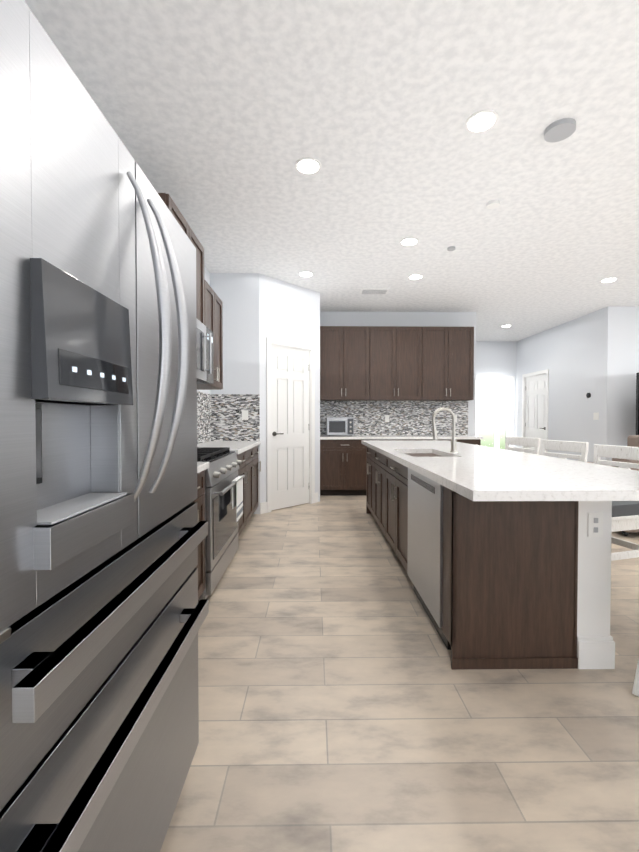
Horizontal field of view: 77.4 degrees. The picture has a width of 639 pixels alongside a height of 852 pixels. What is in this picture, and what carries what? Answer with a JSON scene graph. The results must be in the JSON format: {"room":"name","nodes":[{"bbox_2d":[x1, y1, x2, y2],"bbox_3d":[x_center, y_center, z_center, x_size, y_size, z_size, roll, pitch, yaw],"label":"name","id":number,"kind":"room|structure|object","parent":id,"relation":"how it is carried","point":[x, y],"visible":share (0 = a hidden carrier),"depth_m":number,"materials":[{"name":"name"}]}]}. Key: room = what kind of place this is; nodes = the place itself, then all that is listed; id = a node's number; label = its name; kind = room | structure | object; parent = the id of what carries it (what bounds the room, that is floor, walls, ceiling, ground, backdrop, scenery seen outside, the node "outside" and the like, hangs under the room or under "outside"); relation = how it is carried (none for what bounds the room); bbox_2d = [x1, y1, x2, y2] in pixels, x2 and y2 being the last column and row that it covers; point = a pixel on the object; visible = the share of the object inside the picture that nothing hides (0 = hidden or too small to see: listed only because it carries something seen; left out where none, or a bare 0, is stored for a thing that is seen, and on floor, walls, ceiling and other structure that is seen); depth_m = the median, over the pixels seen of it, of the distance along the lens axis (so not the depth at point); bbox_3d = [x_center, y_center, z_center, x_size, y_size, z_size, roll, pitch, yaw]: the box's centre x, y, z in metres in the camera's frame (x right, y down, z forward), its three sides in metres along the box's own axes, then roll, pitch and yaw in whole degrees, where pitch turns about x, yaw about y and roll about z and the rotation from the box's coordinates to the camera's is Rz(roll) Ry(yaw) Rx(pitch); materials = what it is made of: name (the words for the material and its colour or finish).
{"room":"kitchen","nodes":[
{"label":"kitchen","id":0,"kind":"room"},
{"bbox_2d":[197,266,209,442],"bbox_3d":[-1.377,-0.352,2.562,0.100,3.000,8.530,0,1,-1],"label":"wall","id":1,"kind":"structure","parent":0,"point":[207,275],"depth_m":4.79,"materials":[{"name":"white paint"}]},
{"bbox_2d":[158,193,193,244],"bbox_3d":[-1.160,-1.176,2.871,0.330,0.725,0.490,0,1,-1],"label":"upper cabinet","id":2,"kind":"object","parent":1,"relation":"attached to","point":[166,198],"depth_m":2.81,"materials":[{"name":"black wood"}]},
{"bbox_2d":[194,234,205,325],"bbox_3d":[-1.165,-1.182,3.239,0.330,0.725,0.490,0,1,-1],"label":"upper cabinet","id":3,"kind":"object","parent":1,"relation":"attached to","point":[200,279],"depth_m":3.39,"materials":[{"name":"black wood"}]},
{"bbox_2d":[196,318,213,383],"bbox_3d":[-1.097,-0.584,3.017,0.451,0.454,0.948,0,1,-1],"label":"over-the-range microwave","id":4,"kind":"object","parent":3,"relation":"attached to","point":[204,354],"visible":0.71,"depth_m":3.21,"materials":[{"name":"silver metal"}]},
{"bbox_2d":[197,391,212,443],"bbox_3d":[-1.332,-0.073,3.163,0.006,0.580,3.620,0,1,-1],"label":"backsplash","id":5,"kind":"structure","parent":1,"relation":"attached to","point":[204,400],"depth_m":4.68,"materials":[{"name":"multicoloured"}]},
{"bbox_2d":[197,281,217,388],"bbox_3d":[-1.170,-0.832,3.694,0.330,0.920,0.401,0,1,-1],"label":"upper cabinet","id":6,"kind":"object","parent":1,"relation":"attached to","point":[209,308],"depth_m":3.79,"materials":[{"name":"black wood"}]},
{"bbox_2d":[197,297,222,389],"bbox_3d":[-1.174,-0.837,3.973,0.330,0.920,0.401,0,1,-1],"label":"upper cabinet","id":7,"kind":"object","parent":1,"relation":"attached to","point":[220,304],"depth_m":4.11,"materials":[{"name":"black wood"}]},
{"bbox_2d":[210,273,259,513],"bbox_3d":[-1.054,-0.395,5.021,0.610,3.000,0.100,0,1,-1],"label":"wall","id":8,"kind":"structure","parent":0,"point":[237,294],"depth_m":4.96,"materials":[{"name":"white paint"}]},
{"bbox_2d":[213,394,259,440],"bbox_3d":[-1.038,-0.104,4.970,0.580,0.580,0.012,0,1,-1],"label":"backsplash","id":9,"kind":"structure","parent":8,"relation":"attached to","point":[228,417],"depth_m":4.97,"materials":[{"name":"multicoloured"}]},
{"bbox_2d":[259,273,319,513],"bbox_3d":[-0.392,-0.401,5.374,1.068,3.000,0.139,-1,1,-45],"label":"wall","id":10,"kind":"structure","parent":0,"point":[289,351],"depth_m":5.33,"materials":[{"name":"white paint"}]},
{"bbox_2d":[24,0,638,340],"bbox_3d":[3.377,-1.905,3.812,9.640,0.060,11.160,0,1,-1],"label":"ceiling","id":11,"kind":"structure","parent":0,"point":[222,117],"depth_m":2.57,"materials":[{"name":"white paint"}]},
{"bbox_2d":[298,271,313,276],"bbox_3d":[-0.169,-1.891,4.967,0.189,0.008,0.189,0,1,-25],"label":"recessed light","id":12,"kind":"object","parent":11,"relation":"in","point":[304,273],"depth_m":4.97,"materials":[{"name":"white plastic"}]},
{"bbox_2d":[295,157,320,174],"bbox_3d":[-0.081,-1.854,2.848,0.189,0.008,0.189,0,1,-7],"label":"recessed light","id":13,"kind":"object","parent":11,"relation":"in","point":[306,165],"depth_m":2.84,"materials":[{"name":"white"}]},
{"bbox_2d":[359,288,389,293],"bbox_3d":[0.764,-1.889,5.538,0.395,0.030,0.221,0,1,-1],"label":"ceiling vent","id":14,"kind":"object","parent":11,"relation":"in","point":[363,290],"depth_m":5.57,"materials":[{"name":"grey plastic"}]},
{"bbox_2d":[400,237,418,245],"bbox_3d":[0.913,-1.875,4.061,0.189,0.008,0.189,0,1,-10],"label":"recessed light","id":15,"kind":"object","parent":11,"relation":"in","point":[409,241],"depth_m":4.04,"materials":[{"name":"white plastic"}]},
{"bbox_2d":[408,274,422,279],"bbox_3d":[1.220,-1.892,5.065,0.189,0.008,0.189,-1,1,-40],"label":"recessed light","id":16,"kind":"object","parent":11,"relation":"in","point":[415,276],"depth_m":5.05,"materials":[{"name":"white"}]},
{"bbox_2d":[465,109,498,133],"bbox_3d":[0.985,-1.846,2.422,0.189,0.008,0.189,0,1,-25],"label":"recessed light","id":17,"kind":"object","parent":11,"relation":"in","point":[481,121],"depth_m":2.41,"materials":[{"name":"white plastic"}]},
{"bbox_2d":[487,200,499,208],"bbox_3d":[1.442,-1.851,3.305,0.112,0.030,0.124,0,1,-1],"label":"smoke detector","id":18,"kind":"object","parent":11,"relation":"in","point":[492,204],"depth_m":3.31,"materials":[{"name":"grey plastic"}]},
{"bbox_2d":[544,118,575,142],"bbox_3d":[1.482,-1.836,2.461,0.189,0.030,0.205,0,1,-1],"label":"ceiling speaker","id":19,"kind":"object","parent":11,"relation":"in","point":[560,130],"depth_m":2.46,"materials":[{"name":"grey plastic"}]},
{"bbox_2d":[600,277,617,282],"bbox_3d":[3.759,-1.894,5.178,0.189,0.008,0.189,0,1,-7],"label":"recessed light","id":20,"kind":"object","parent":11,"relation":"in","point":[606,280],"depth_m":5.17,"materials":[{"name":"white"}]},
{"bbox_2d":[320,311,475,435],"bbox_3d":[0.633,-0.426,6.793,4.030,3.000,0.120,0,1,-1],"label":"wall","id":21,"kind":"structure","parent":0,"point":[426,319],"depth_m":6.72,"materials":[{"name":"white paint"}]},
{"bbox_2d":[320,326,347,400],"bbox_3d":[0.205,-1.012,6.546,0.480,1.180,0.330,0,1,-1],"label":"upper cabinet","id":22,"kind":"object","parent":21,"relation":"attached to","point":[333,339],"depth_m":6.39,"materials":[{"name":"brown wood"}]},
{"bbox_2d":[348,326,375,400],"bbox_3d":[0.594,-1.012,6.551,0.543,1.180,0.330,0,1,-1],"label":"upper cabinet","id":23,"kind":"object","parent":21,"relation":"attached to","point":[361,339],"depth_m":6.40,"materials":[{"name":"brown wood"}]},
{"bbox_2d":[376,326,399,400],"bbox_3d":[1.013,-1.012,6.557,0.543,1.180,0.330,0,1,-1],"label":"upper cabinet","id":24,"kind":"object","parent":21,"relation":"attached to","point":[391,363],"depth_m":6.40,"materials":[{"name":"brown wood"}]},
{"bbox_2d":[320,401,467,434],"bbox_3d":[1.239,-0.135,6.740,2.560,0.580,0.012,0,1,-1],"label":"backsplash","id":25,"kind":"structure","parent":21,"relation":"attached to","point":[370,417],"depth_m":6.74,"materials":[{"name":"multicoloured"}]},
{"bbox_2d":[400,326,427,400],"bbox_3d":[1.434,-1.012,6.562,0.543,1.180,0.330,0,1,-1],"label":"upper cabinet","id":26,"kind":"object","parent":21,"relation":"attached to","point":[413,339],"depth_m":6.41,"materials":[{"name":"brown wood"}]},
{"bbox_2d":[428,327,451,400],"bbox_3d":[1.853,-1.012,6.568,0.543,1.180,0.330,0,1,-1],"label":"upper cabinet","id":27,"kind":"object","parent":21,"relation":"attached to","point":[439,338],"depth_m":6.41,"materials":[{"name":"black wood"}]},
{"bbox_2d":[452,327,473,400],"bbox_3d":[2.243,-1.012,6.573,0.480,1.180,0.330,0,1,-1],"label":"upper cabinet","id":28,"kind":"object","parent":21,"relation":"attached to","point":[462,337],"depth_m":6.42,"materials":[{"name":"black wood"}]},
{"bbox_2d":[160,495,638,851],"bbox_3d":[3.377,1.155,3.865,9.640,0.060,11.160,0,1,-1],"label":"floor","id":29,"kind":"structure","parent":0,"point":[343,706],"depth_m":1.56,"materials":[{"name":"beige tile"}]},
{"bbox_2d":[0,0,208,851],"bbox_3d":[-0.792,0.289,0.885,0.966,1.775,0.914,0,1,-1],"label":"refrigerator","id":30,"kind":"object","parent":29,"relation":"on","point":[104,612],"visible":1,"depth_m":0.69,"materials":[{"name":"grey metal"}]},
{"bbox_2d":[193,473,205,598],"bbox_3d":[-1.021,0.713,2.227,0.589,0.880,0.656,0,1,-1],"label":"base cabinet","id":31,"kind":"object","parent":29,"relation":"on","point":[200,500],"depth_m":2.49,"materials":[{"name":"black wood"}]},
{"bbox_2d":[197,462,208,472],"bbox_3d":[-1.004,0.258,1.953,0.617,0.040,1.191,0,1,-1],"label":"countertop","id":32,"kind":"structure","parent":31,"relation":"on","point":[201,466],"depth_m":2.43,"materials":[{"name":"white stone"}]},
{"bbox_2d":[197,447,244,600],"bbox_3d":[-0.971,0.667,3.040,0.675,0.945,0.952,0,1,-1],"label":"range","id":33,"kind":"object","parent":29,"relation":"on","point":[223,493],"visible":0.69,"depth_m":2.86,"materials":[{"name":"silver metal"}]},
{"bbox_2d":[236,453,249,536],"bbox_3d":[-1.042,0.686,3.805,0.589,0.880,0.561,0,1,-1],"label":"base cabinet","id":34,"kind":"object","parent":29,"relation":"on","point":[244,519],"depth_m":3.97,"materials":[{"name":"black wood"}]},
{"bbox_2d":[197,441,260,452],"bbox_3d":[-1.034,0.218,4.247,0.617,0.040,1.462,0,1,-1],"label":"countertop","id":35,"kind":"structure","parent":34,"relation":"on","point":[237,446],"depth_m":4.27,"materials":[{"name":"white stone"}]},
{"bbox_2d":[246,449,253,517],"bbox_3d":[-1.048,0.678,4.275,0.589,0.880,0.622,0,1,-1],"label":"base cabinet","id":36,"kind":"object","parent":29,"relation":"on","point":[249,452],"depth_m":4.43,"materials":[{"name":"black wood"}]},
{"bbox_2d":[254,445,257,511],"bbox_3d":[-1.054,0.670,4.724,0.589,0.880,0.521,0,1,-1],"label":"base cabinet","id":37,"kind":"object","parent":29,"relation":"on","point":[255,446],"depth_m":4.81,"materials":[{"name":"black wood"}]},
{"bbox_2d":[320,438,375,495],"bbox_3d":[0.417,0.640,6.436,0.901,0.880,0.614,0,1,-1],"label":"base cabinet","id":38,"kind":"object","parent":29,"relation":"on","point":[342,460],"depth_m":6.14,"materials":[{"name":"black wood"}]},
{"bbox_2d":[320,435,479,437],"bbox_3d":[1.242,0.180,6.424,2.550,0.040,0.642,0,1,-1],"label":"countertop","id":39,"kind":"structure","parent":38,"relation":"on","point":[321,436],"depth_m":6.23,"materials":[{"name":"white stone"}]},
{"bbox_2d":[326,417,353,435],"bbox_3d":[0.328,0.010,6.418,0.430,0.300,0.377,0,1,-1],"label":"toaster oven","id":40,"kind":"object","parent":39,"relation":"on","point":[339,425],"visible":1,"depth_m":6.27,"materials":[{"name":"silver metal"}]},
{"bbox_2d":[376,438,431,439],"bbox_3d":[1.226,0.640,6.446,0.964,0.880,0.614,0,1,-1],"label":"base cabinet","id":41,"kind":"object","parent":29,"relation":"on","point":[376,438],"depth_m":6.13,"materials":[{"name":"white stone"}]},
{"bbox_2d":[432,438,483,445],"bbox_3d":[2.034,0.640,6.457,0.901,0.880,0.614,0,1,-1],"label":"base cabinet","id":42,"kind":"object","parent":29,"relation":"on","point":[476,441],"depth_m":6.15,"materials":[{"name":"black"}]},
{"bbox_2d":[363,444,620,669],"bbox_3d":[0.982,0.691,3.474,0.810,0.880,3.172,0,1,-1],"label":"kitchen island","id":43,"kind":"object","parent":29,"relation":"on","point":[504,556],"depth_m":1.90,"materials":[{"name":"brown wood"}]},
{"bbox_2d":[361,440,596,503],"bbox_3d":[0.797,0.234,3.306,0.474,0.040,3.580,0,1,-1],"label":"island countertop","id":44,"kind":"structure","parent":43,"relation":"on","point":[480,482],"depth_m":1.87,"materials":[{"name":"white stone"}]},
{"bbox_2d":[409,452,440,455],"bbox_3d":[0.852,0.343,3.263,0.381,0.200,0.766,0,1,-1],"label":"sink","id":45,"kind":"object","parent":44,"relation":"in","point":[410,453],"depth_m":3.51,"materials":[{"name":"silver metal"}]},
{"bbox_2d":[505,436,540,454],"bbox_3d":[1.913,0.621,4.157,0.531,1.006,0.532,0,1,-16],"label":"stool","id":46,"kind":"object","parent":29,"relation":"on","point":[525,441],"visible":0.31,"depth_m":4.18,"materials":[{"name":"white wood"}]},
{"bbox_2d":[541,440,588,461],"bbox_3d":[1.922,0.633,3.457,0.531,1.006,0.532,0,1,-16],"label":"stool","id":47,"kind":"object","parent":29,"relation":"on","point":[573,446],"visible":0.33,"depth_m":3.47,"materials":[{"name":"white wood"}]},
{"bbox_2d":[587,435,638,535],"bbox_3d":[4.189,0.605,4.432,2.300,1.020,1.070,0,1,-1],"label":"sofa","id":48,"kind":"object","parent":29,"relation":"on","point":[632,440],"visible":0.17,"depth_m":4.09,"materials":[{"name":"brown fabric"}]},
{"bbox_2d":[593,444,638,560],"bbox_3d":[1.931,0.646,2.757,0.531,1.006,0.532,0,1,-16],"label":"stool","id":49,"kind":"object","parent":29,"relation":"on","point":[625,515],"visible":0.29,"depth_m":2.69,"materials":[{"name":"white wood"}]},
{"bbox_2d":[632,658,638,696],"bbox_3d":[1.724,0.664,1.720,0.532,1.006,0.531,1,1,44],"label":"stool","id":50,"kind":"object","parent":29,"relation":"on","point":[635,690],"visible":1,"depth_m":1.72,"materials":[{"name":"white wood"}]},
{"bbox_3d":[5.668,0.776,6.094,1.660,0.620,0.470,0,1,-1],"label":"tv console","id":51,"kind":"object","parent":29,"relation":"on","visible":0},
{"bbox_2d":[636,373,638,434],"bbox_3d":[5.668,-0.169,6.033,1.760,1.268,0.220,0,1,-1],"label":"tv","id":52,"kind":"object","parent":51,"relation":"on","point":[637,403],"visible":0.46,"depth_m":6.00,"materials":[{"name":"black plastic"}]},
{"bbox_2d":[476,341,516,450],"bbox_3d":[3.605,-0.470,9.354,2.220,3.000,0.135,0,1,-1],"label":"wall","id":53,"kind":"structure","parent":0,"point":[496,366],"depth_m":9.33,"materials":[{"name":"white paint"}]},
{"bbox_2d":[516,306,615,461],"bbox_3d":[4.654,-0.445,7.900,0.159,3.000,2.950,0,1,-1],"label":"wall","id":54,"kind":"structure","parent":0,"point":[565,382],"depth_m":7.34,"materials":[{"name":"white paint"}]},
{"bbox_2d":[614,306,638,445],"bbox_3d":[6.404,-0.421,6.489,3.516,3.000,0.159,0,1,-1],"label":"wall","id":55,"kind":"structure","parent":0,"point":[626,344],"depth_m":6.42,"materials":[{"name":"white paint"}]}
]}

